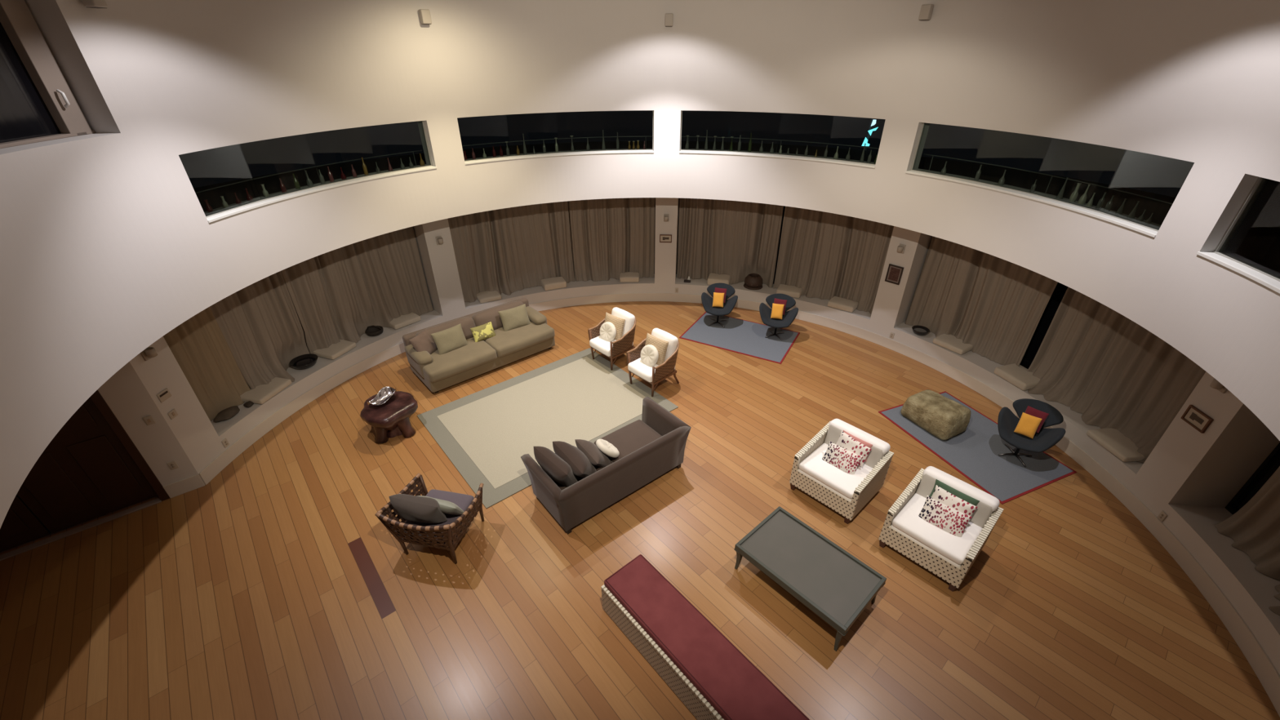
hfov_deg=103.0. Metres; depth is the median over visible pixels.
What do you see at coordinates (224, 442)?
wall outlet
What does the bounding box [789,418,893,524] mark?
woven armchair
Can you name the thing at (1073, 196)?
bottle
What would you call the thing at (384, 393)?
dish
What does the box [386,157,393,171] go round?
bottle
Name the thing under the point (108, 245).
wall
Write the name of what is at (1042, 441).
chair
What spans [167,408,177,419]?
wall switch
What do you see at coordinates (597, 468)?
seat cushion
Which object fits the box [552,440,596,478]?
throw pillow
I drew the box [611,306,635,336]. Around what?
cushion
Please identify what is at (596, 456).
throw pillow
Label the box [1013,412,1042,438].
throw pillow
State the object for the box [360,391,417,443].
table
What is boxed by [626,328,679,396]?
rattan armchair
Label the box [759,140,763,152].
bottle
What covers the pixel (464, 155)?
bottle
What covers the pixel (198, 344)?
curtain
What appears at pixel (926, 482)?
cushion
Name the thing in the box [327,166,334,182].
bottle
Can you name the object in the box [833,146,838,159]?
bottle
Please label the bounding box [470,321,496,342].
throw pillow
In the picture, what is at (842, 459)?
throw pillow
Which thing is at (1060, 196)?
bottle
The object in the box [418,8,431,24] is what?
wall speaker
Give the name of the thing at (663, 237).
picture frame
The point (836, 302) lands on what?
pad
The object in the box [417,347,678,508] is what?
rug
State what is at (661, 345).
throw pillow
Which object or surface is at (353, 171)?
bottle
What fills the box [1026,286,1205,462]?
curtain
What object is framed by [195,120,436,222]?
window
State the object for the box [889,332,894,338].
wall outlet
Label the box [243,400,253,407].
driftwood
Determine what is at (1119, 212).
bottle
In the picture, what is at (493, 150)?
bottle
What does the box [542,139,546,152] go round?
bottle
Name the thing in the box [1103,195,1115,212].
bottle
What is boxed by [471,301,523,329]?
cushion
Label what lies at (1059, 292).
window
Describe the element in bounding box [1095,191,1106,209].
bottle
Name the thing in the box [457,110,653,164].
window
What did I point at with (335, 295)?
curtain
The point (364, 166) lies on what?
bottle
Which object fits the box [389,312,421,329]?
pad
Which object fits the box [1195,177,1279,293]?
window
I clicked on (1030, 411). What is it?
throw pillow
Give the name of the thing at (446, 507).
throw pillow
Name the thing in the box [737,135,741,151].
bottle
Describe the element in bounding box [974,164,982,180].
bottle
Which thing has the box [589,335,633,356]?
seat cushion
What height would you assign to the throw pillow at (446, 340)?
0.389 m
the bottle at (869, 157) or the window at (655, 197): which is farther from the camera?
the window at (655, 197)
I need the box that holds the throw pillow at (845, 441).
[835,431,871,466]
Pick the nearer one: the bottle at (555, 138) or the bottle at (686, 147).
the bottle at (555, 138)
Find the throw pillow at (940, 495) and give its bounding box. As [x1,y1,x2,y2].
[931,484,977,526]
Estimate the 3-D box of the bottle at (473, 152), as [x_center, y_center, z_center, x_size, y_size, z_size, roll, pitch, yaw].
[-2.740,-3.392,8.374,0.053,0.170,0.052,0,31,0]
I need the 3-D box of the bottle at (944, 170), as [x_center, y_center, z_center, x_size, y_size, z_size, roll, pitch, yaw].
[4.324,-2.730,7.228,0.072,0.170,0.070,0,31,0]
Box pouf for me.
[900,389,970,439]
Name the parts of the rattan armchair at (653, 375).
leg, rail, leg, seat frame, leg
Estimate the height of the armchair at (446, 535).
0.752 m
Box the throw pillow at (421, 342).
[408,328,437,354]
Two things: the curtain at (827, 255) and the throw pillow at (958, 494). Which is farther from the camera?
the curtain at (827, 255)
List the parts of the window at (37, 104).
pane, handle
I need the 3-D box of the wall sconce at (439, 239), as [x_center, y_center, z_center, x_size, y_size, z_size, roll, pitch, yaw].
[-3.765,-2.242,9.602,0.110,0.160,0.119,-24,39,-34]
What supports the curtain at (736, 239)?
hanging from the ceiling
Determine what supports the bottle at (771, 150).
on the wall at (108, 245)
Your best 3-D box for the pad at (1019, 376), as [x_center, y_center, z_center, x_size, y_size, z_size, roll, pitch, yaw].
[6.102,0.265,8.179,0.475,0.144,0.575,-9,32,-14]
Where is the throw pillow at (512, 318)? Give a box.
[497,303,530,331]
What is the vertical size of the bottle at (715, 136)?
0.236 m
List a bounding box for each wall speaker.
[81,0,107,8]
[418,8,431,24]
[665,13,673,26]
[918,4,933,20]
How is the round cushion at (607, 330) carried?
on the rattan armchair at (614, 348)
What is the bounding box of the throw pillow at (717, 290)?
[714,287,726,302]
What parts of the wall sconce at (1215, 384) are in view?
lamp shade, plate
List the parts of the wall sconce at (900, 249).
lamp shade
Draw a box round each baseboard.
[163,474,204,497]
[198,293,1279,716]
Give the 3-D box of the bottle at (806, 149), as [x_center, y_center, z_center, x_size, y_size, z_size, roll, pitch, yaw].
[2.784,-3.501,8.511,0.053,0.170,0.052,0,31,0]
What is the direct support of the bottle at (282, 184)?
on the wall at (108, 245)
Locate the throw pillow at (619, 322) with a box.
[604,311,625,340]
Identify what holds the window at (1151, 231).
in the wall at (108, 245)
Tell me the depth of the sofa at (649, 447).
6.45 m
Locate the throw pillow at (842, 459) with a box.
[822,440,862,474]
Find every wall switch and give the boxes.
[142,415,155,425]
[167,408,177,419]
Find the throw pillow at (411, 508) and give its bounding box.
[389,493,447,523]
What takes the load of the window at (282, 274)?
in the wall at (1191, 476)
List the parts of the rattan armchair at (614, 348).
leg, leg, rail, seat frame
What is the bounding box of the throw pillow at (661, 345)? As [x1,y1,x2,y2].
[644,333,668,364]
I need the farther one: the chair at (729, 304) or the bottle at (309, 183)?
the chair at (729, 304)
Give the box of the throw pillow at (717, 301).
[712,292,724,307]
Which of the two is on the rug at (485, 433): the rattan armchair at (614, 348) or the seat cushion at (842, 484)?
the rattan armchair at (614, 348)
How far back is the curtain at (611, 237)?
11.47 m
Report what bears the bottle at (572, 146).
on the wall at (108, 245)
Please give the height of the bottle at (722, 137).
0.225 m
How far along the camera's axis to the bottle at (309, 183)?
6.71 m
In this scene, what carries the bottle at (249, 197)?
on the wall at (108, 245)
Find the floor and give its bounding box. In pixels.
[0,301,1279,719]
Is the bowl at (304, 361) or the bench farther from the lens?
the bowl at (304, 361)
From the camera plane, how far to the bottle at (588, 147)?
9.04 m
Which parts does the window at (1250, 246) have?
sill, pane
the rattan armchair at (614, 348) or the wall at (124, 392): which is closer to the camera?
the wall at (124, 392)
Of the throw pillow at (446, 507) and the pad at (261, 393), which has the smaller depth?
the throw pillow at (446, 507)
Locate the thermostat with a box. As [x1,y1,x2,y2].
[156,387,171,402]
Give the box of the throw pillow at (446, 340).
[431,324,467,355]
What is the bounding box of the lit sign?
[862,118,877,150]
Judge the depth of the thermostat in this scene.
6.29 m
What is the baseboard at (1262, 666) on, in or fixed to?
attached to the wall at (1191, 476)
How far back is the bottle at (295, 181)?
6.57 m
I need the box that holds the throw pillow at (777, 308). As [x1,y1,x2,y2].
[770,302,784,319]
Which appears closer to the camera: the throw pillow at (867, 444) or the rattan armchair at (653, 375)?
the throw pillow at (867, 444)
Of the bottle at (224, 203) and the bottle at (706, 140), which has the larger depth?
the bottle at (706, 140)
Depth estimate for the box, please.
11.71 m
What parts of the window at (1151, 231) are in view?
pane, sill, guard rail, post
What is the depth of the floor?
5.51 m
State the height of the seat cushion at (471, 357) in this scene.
0.250 m
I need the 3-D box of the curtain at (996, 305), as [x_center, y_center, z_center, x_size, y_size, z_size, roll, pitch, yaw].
[5.774,-1.233,8.635,0.347,2.218,2.098,-16,35,-24]
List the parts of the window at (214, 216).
guard rail, pane, sill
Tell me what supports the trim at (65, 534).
attached to the wall at (1191, 476)
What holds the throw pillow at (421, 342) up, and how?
on the sofa at (437, 372)
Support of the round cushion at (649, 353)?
on the rattan armchair at (653, 375)
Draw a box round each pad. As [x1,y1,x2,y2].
[240,377,291,404]
[313,339,356,359]
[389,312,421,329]
[475,290,501,303]
[541,276,566,290]
[619,271,639,282]
[706,272,730,284]
[776,284,802,297]
[827,296,857,312]
[932,333,973,354]
[993,363,1039,390]
[1086,428,1144,462]
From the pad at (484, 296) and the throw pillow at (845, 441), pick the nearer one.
the throw pillow at (845, 441)
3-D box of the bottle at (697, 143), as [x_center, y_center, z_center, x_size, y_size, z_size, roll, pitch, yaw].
[1.025,-3.871,9.071,0.066,0.236,0.064,0,31,0]
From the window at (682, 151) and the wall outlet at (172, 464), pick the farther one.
the window at (682, 151)
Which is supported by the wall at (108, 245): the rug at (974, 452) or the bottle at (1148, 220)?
the bottle at (1148, 220)
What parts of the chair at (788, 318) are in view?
backrest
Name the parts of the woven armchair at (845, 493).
leg, panel, panel, leg, panel, panel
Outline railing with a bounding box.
[193,140,1175,225]
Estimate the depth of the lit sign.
11.06 m
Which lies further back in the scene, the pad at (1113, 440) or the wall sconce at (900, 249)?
the wall sconce at (900, 249)
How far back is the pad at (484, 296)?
10.86 m
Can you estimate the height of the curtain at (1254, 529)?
2.219 m
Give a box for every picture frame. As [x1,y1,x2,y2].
[659,234,671,242]
[884,263,903,284]
[1181,404,1213,433]
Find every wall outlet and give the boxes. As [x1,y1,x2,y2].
[166,460,178,470]
[222,438,229,447]
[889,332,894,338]
[1157,511,1167,521]
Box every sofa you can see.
[402,297,555,393]
[520,396,691,533]
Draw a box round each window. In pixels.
[0,0,95,148]
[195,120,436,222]
[245,274,310,386]
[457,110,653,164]
[568,197,655,273]
[676,198,785,284]
[679,110,879,168]
[905,122,1173,237]
[1019,282,1067,368]
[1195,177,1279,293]
[1225,442,1279,514]
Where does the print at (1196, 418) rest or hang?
attached to the picture frame at (1193, 416)
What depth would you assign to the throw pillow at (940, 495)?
5.66 m
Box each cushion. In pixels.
[404,488,474,537]
[415,316,475,346]
[422,337,497,382]
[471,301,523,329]
[483,320,555,357]
[541,460,613,489]
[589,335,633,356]
[594,419,662,462]
[595,439,619,457]
[600,321,616,341]
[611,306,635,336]
[627,357,675,382]
[640,344,658,366]
[651,328,678,361]
[798,442,872,498]
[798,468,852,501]
[824,424,884,468]
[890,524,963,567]
[892,493,982,564]
[915,473,993,528]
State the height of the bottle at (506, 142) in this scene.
0.225 m
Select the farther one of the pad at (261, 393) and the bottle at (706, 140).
the bottle at (706, 140)
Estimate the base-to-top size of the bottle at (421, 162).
0.180 m
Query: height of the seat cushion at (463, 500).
0.190 m
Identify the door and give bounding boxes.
[0,389,169,551]
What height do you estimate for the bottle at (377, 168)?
0.150 m
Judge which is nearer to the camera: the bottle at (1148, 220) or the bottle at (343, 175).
the bottle at (1148, 220)
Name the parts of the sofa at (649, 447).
armrest, backrest, armrest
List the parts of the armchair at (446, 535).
leg, arm rail, rail, leg, seat frame, leg, arm rail, leg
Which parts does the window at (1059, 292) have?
frame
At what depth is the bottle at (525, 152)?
8.72 m
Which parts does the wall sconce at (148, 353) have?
plate, lamp shade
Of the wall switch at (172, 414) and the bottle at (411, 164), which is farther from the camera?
the bottle at (411, 164)
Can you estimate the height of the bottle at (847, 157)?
0.190 m
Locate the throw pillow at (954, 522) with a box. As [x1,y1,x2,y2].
[918,495,972,537]
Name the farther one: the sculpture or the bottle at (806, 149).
the sculpture
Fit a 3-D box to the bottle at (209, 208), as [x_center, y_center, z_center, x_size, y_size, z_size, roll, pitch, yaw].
[-4.774,-1.701,5.632,0.054,0.140,0.053,0,31,0]
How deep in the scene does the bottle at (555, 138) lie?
8.91 m
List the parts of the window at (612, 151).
guard rail, rail, sill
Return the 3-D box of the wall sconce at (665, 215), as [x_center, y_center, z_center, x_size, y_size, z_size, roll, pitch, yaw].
[0.559,-3.009,10.832,0.110,0.160,0.119,2,31,3]
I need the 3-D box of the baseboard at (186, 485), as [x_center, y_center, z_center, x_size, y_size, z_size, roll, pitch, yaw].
[-6.027,1.668,6.738,0.370,0.205,0.017,-22,38,-32]
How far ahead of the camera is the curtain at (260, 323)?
7.96 m
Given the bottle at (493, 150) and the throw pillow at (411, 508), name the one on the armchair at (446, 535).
the throw pillow at (411, 508)
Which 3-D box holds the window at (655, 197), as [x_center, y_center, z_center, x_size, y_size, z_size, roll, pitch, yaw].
[-1.896,-2.763,11.179,4.615,2.262,0.460,-10,33,-16]
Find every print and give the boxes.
[888,266,900,281]
[1189,412,1204,424]
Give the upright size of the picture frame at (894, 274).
0.335 m
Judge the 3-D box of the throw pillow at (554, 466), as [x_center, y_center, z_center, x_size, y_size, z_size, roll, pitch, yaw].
[-1.021,1.314,6.217,0.664,0.597,0.350,21,37,31]
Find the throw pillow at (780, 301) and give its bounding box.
[773,297,786,315]
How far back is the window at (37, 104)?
4.06 m
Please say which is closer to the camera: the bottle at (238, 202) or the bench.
the bench
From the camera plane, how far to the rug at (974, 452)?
7.26 m
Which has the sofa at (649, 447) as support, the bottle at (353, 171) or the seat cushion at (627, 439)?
the seat cushion at (627, 439)
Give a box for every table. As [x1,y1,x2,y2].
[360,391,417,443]
[733,506,886,651]
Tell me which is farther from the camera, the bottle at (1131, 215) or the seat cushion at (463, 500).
the seat cushion at (463, 500)
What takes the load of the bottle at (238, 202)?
on the wall at (108, 245)
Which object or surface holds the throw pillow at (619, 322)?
on the rattan armchair at (614, 348)
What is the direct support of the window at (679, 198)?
in the wall at (1191, 476)
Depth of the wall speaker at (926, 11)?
6.52 m
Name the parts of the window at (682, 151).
sill, guard rail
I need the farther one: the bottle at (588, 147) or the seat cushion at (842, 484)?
the bottle at (588, 147)
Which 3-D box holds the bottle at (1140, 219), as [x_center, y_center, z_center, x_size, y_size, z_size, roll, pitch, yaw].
[5.138,-1.478,5.208,0.051,0.120,0.050,0,31,0]
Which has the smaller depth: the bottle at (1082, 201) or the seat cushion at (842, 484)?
the bottle at (1082, 201)
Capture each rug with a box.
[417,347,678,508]
[679,311,799,364]
[878,391,1076,504]
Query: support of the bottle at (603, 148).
on the wall at (108, 245)
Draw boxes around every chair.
[701,283,737,327]
[759,293,798,340]
[997,398,1066,466]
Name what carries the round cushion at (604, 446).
on the sofa at (649, 447)
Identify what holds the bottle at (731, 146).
on the wall at (108, 245)
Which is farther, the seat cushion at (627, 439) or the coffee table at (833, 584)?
the seat cushion at (627, 439)
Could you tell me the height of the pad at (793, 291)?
0.153 m
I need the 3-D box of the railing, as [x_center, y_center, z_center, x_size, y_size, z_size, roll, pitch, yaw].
[0.152,-1.205,5.503,14.600,0.250,13.622,0,31,0]
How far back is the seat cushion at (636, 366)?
8.54 m
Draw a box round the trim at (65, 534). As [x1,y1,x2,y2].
[0,497,161,560]
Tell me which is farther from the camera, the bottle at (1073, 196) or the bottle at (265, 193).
the bottle at (265, 193)
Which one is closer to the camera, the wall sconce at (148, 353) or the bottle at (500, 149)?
the wall sconce at (148, 353)
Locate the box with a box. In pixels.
[684,276,690,282]
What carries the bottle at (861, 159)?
on the wall at (108, 245)
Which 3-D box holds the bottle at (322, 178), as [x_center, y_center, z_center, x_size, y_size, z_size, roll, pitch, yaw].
[-4.289,-2.467,6.853,0.053,0.180,0.052,0,31,0]
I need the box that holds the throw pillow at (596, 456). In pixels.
[574,439,610,466]
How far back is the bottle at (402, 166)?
7.71 m
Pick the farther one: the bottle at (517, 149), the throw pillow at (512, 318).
the throw pillow at (512, 318)
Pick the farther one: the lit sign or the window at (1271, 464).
the lit sign
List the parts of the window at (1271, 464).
pane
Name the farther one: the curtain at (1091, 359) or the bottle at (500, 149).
the bottle at (500, 149)
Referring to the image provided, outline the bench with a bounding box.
[600,554,809,719]
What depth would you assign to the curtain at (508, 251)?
10.92 m
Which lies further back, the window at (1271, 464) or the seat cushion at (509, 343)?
the seat cushion at (509, 343)
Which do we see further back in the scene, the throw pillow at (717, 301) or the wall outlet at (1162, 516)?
the throw pillow at (717, 301)
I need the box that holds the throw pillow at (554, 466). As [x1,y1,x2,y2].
[533,446,577,487]
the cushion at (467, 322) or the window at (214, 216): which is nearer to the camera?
the window at (214, 216)
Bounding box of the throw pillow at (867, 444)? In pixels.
[843,430,872,462]
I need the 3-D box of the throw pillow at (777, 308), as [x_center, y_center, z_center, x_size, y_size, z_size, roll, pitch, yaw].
[2.729,-0.967,10.120,0.225,0.274,0.153,8,32,14]
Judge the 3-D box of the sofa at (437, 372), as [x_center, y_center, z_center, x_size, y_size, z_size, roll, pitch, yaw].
[-2.890,-0.348,9.413,2.530,0.850,1.105,-25,39,-34]
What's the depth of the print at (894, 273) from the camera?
9.38 m
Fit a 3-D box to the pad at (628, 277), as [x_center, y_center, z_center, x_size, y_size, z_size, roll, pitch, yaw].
[-0.245,-1.919,11.816,0.455,0.153,0.355,-1,31,-1]
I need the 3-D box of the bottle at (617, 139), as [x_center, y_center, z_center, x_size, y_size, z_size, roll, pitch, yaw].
[-0.400,-3.914,9.100,0.053,0.290,0.052,0,31,0]
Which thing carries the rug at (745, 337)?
on the floor
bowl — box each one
[288,353,317,368]
[911,325,929,335]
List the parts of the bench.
panel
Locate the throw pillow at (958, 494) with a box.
[928,479,979,519]
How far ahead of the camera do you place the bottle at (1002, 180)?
6.62 m
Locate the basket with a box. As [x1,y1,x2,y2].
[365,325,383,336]
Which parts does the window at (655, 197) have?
frame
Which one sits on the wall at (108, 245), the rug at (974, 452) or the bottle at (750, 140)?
the bottle at (750, 140)
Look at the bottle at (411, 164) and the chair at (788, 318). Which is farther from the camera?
the chair at (788, 318)
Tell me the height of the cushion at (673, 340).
0.531 m
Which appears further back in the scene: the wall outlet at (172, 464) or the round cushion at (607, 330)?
the round cushion at (607, 330)
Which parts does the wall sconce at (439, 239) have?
lamp shade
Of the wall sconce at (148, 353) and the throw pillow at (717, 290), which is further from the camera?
the throw pillow at (717, 290)
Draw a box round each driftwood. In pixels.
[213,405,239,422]
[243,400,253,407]
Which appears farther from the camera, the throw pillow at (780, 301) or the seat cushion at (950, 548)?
the throw pillow at (780, 301)
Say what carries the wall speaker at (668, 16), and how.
attached to the wall at (108, 245)
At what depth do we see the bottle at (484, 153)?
8.46 m
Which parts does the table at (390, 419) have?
leg, leg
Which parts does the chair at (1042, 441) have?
backrest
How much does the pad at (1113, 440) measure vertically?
0.104 m
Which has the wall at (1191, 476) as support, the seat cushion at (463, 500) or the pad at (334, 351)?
the pad at (334, 351)
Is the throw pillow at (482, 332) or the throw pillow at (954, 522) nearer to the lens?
the throw pillow at (954, 522)
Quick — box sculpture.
[743,273,762,289]
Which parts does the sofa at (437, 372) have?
armrest, backrest, armrest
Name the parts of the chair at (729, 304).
backrest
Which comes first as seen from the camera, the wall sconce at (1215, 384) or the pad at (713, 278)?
the wall sconce at (1215, 384)
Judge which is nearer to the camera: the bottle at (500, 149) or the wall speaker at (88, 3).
the wall speaker at (88, 3)
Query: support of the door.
in the wall at (124, 392)
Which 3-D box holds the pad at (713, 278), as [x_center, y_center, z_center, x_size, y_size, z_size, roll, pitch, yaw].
[1.804,-1.833,11.629,0.495,0.183,0.395,8,32,13]
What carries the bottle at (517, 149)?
on the wall at (108, 245)
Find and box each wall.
[0,0,1279,528]
[97,361,199,486]
[129,197,1279,675]
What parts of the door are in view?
frame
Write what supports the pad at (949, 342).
on the wall at (1191, 476)
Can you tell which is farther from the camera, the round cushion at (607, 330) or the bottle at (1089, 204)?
the round cushion at (607, 330)
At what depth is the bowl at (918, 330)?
9.52 m
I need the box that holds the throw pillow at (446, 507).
[416,495,463,515]
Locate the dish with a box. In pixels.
[367,386,396,406]
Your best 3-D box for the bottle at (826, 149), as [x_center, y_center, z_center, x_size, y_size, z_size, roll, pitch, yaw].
[3.053,-3.417,8.352,0.053,0.190,0.052,0,31,0]
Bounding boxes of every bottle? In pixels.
[204,199,213,213]
[220,195,228,208]
[234,192,241,204]
[244,187,253,201]
[260,183,268,197]
[279,177,287,192]
[292,173,300,189]
[304,170,313,186]
[318,169,325,183]
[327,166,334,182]
[340,167,346,179]
[351,164,356,177]
[361,157,368,175]
[375,161,380,173]
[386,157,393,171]
[400,158,404,168]
[408,156,413,167]
[419,153,424,165]
[463,151,467,159]
[471,147,475,159]
[483,148,486,158]
[492,146,496,157]
[499,145,503,156]
[505,141,510,155]
[516,145,519,155]
[522,133,527,154]
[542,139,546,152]
[554,137,558,151]
[569,135,574,151]
[586,137,590,150]
[601,129,605,150]
[616,132,619,149]
[684,135,688,149]
[695,135,699,149]
[703,129,707,150]
[712,135,716,150]
[720,136,724,150]
[728,136,733,151]
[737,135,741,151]
[747,133,751,151]
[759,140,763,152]
[769,142,773,153]
[804,145,808,155]
[823,145,827,157]
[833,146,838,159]
[845,147,850,159]
[859,143,866,162]
[866,149,871,163]
[940,161,946,174]
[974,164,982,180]
[997,169,1006,185]
[1029,179,1037,192]
[1055,177,1068,199]
[1069,182,1081,202]
[1077,184,1090,204]
[1085,192,1095,207]
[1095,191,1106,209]
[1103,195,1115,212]
[1114,198,1127,215]
[1126,200,1140,219]
[1137,208,1146,222]
[1144,213,1153,224]
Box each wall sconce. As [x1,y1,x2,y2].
[140,346,157,360]
[435,235,443,244]
[663,213,669,222]
[897,244,906,253]
[1209,377,1226,393]
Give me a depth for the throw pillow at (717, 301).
10.57 m
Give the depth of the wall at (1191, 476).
6.79 m
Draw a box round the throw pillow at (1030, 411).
[1024,405,1048,432]
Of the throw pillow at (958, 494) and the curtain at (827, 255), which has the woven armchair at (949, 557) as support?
the throw pillow at (958, 494)
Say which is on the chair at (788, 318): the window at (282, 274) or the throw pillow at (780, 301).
the throw pillow at (780, 301)
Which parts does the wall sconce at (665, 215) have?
lamp shade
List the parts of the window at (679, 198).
pane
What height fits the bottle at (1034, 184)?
0.150 m
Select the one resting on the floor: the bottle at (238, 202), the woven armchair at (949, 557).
the woven armchair at (949, 557)
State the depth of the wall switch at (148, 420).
6.21 m
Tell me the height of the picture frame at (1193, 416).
0.190 m
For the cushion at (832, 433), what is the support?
on the woven armchair at (845, 493)
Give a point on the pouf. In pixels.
(944, 418)
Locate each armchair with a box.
[375,473,484,564]
[587,306,636,370]
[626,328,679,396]
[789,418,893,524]
[878,466,1004,591]
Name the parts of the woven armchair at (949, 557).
leg, panel, panel, leg, panel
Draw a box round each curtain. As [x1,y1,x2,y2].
[163,306,250,421]
[209,271,309,389]
[280,226,433,353]
[448,200,574,302]
[568,197,654,281]
[676,198,783,287]
[773,206,893,314]
[904,235,1057,366]
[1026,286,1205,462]
[1214,466,1279,615]

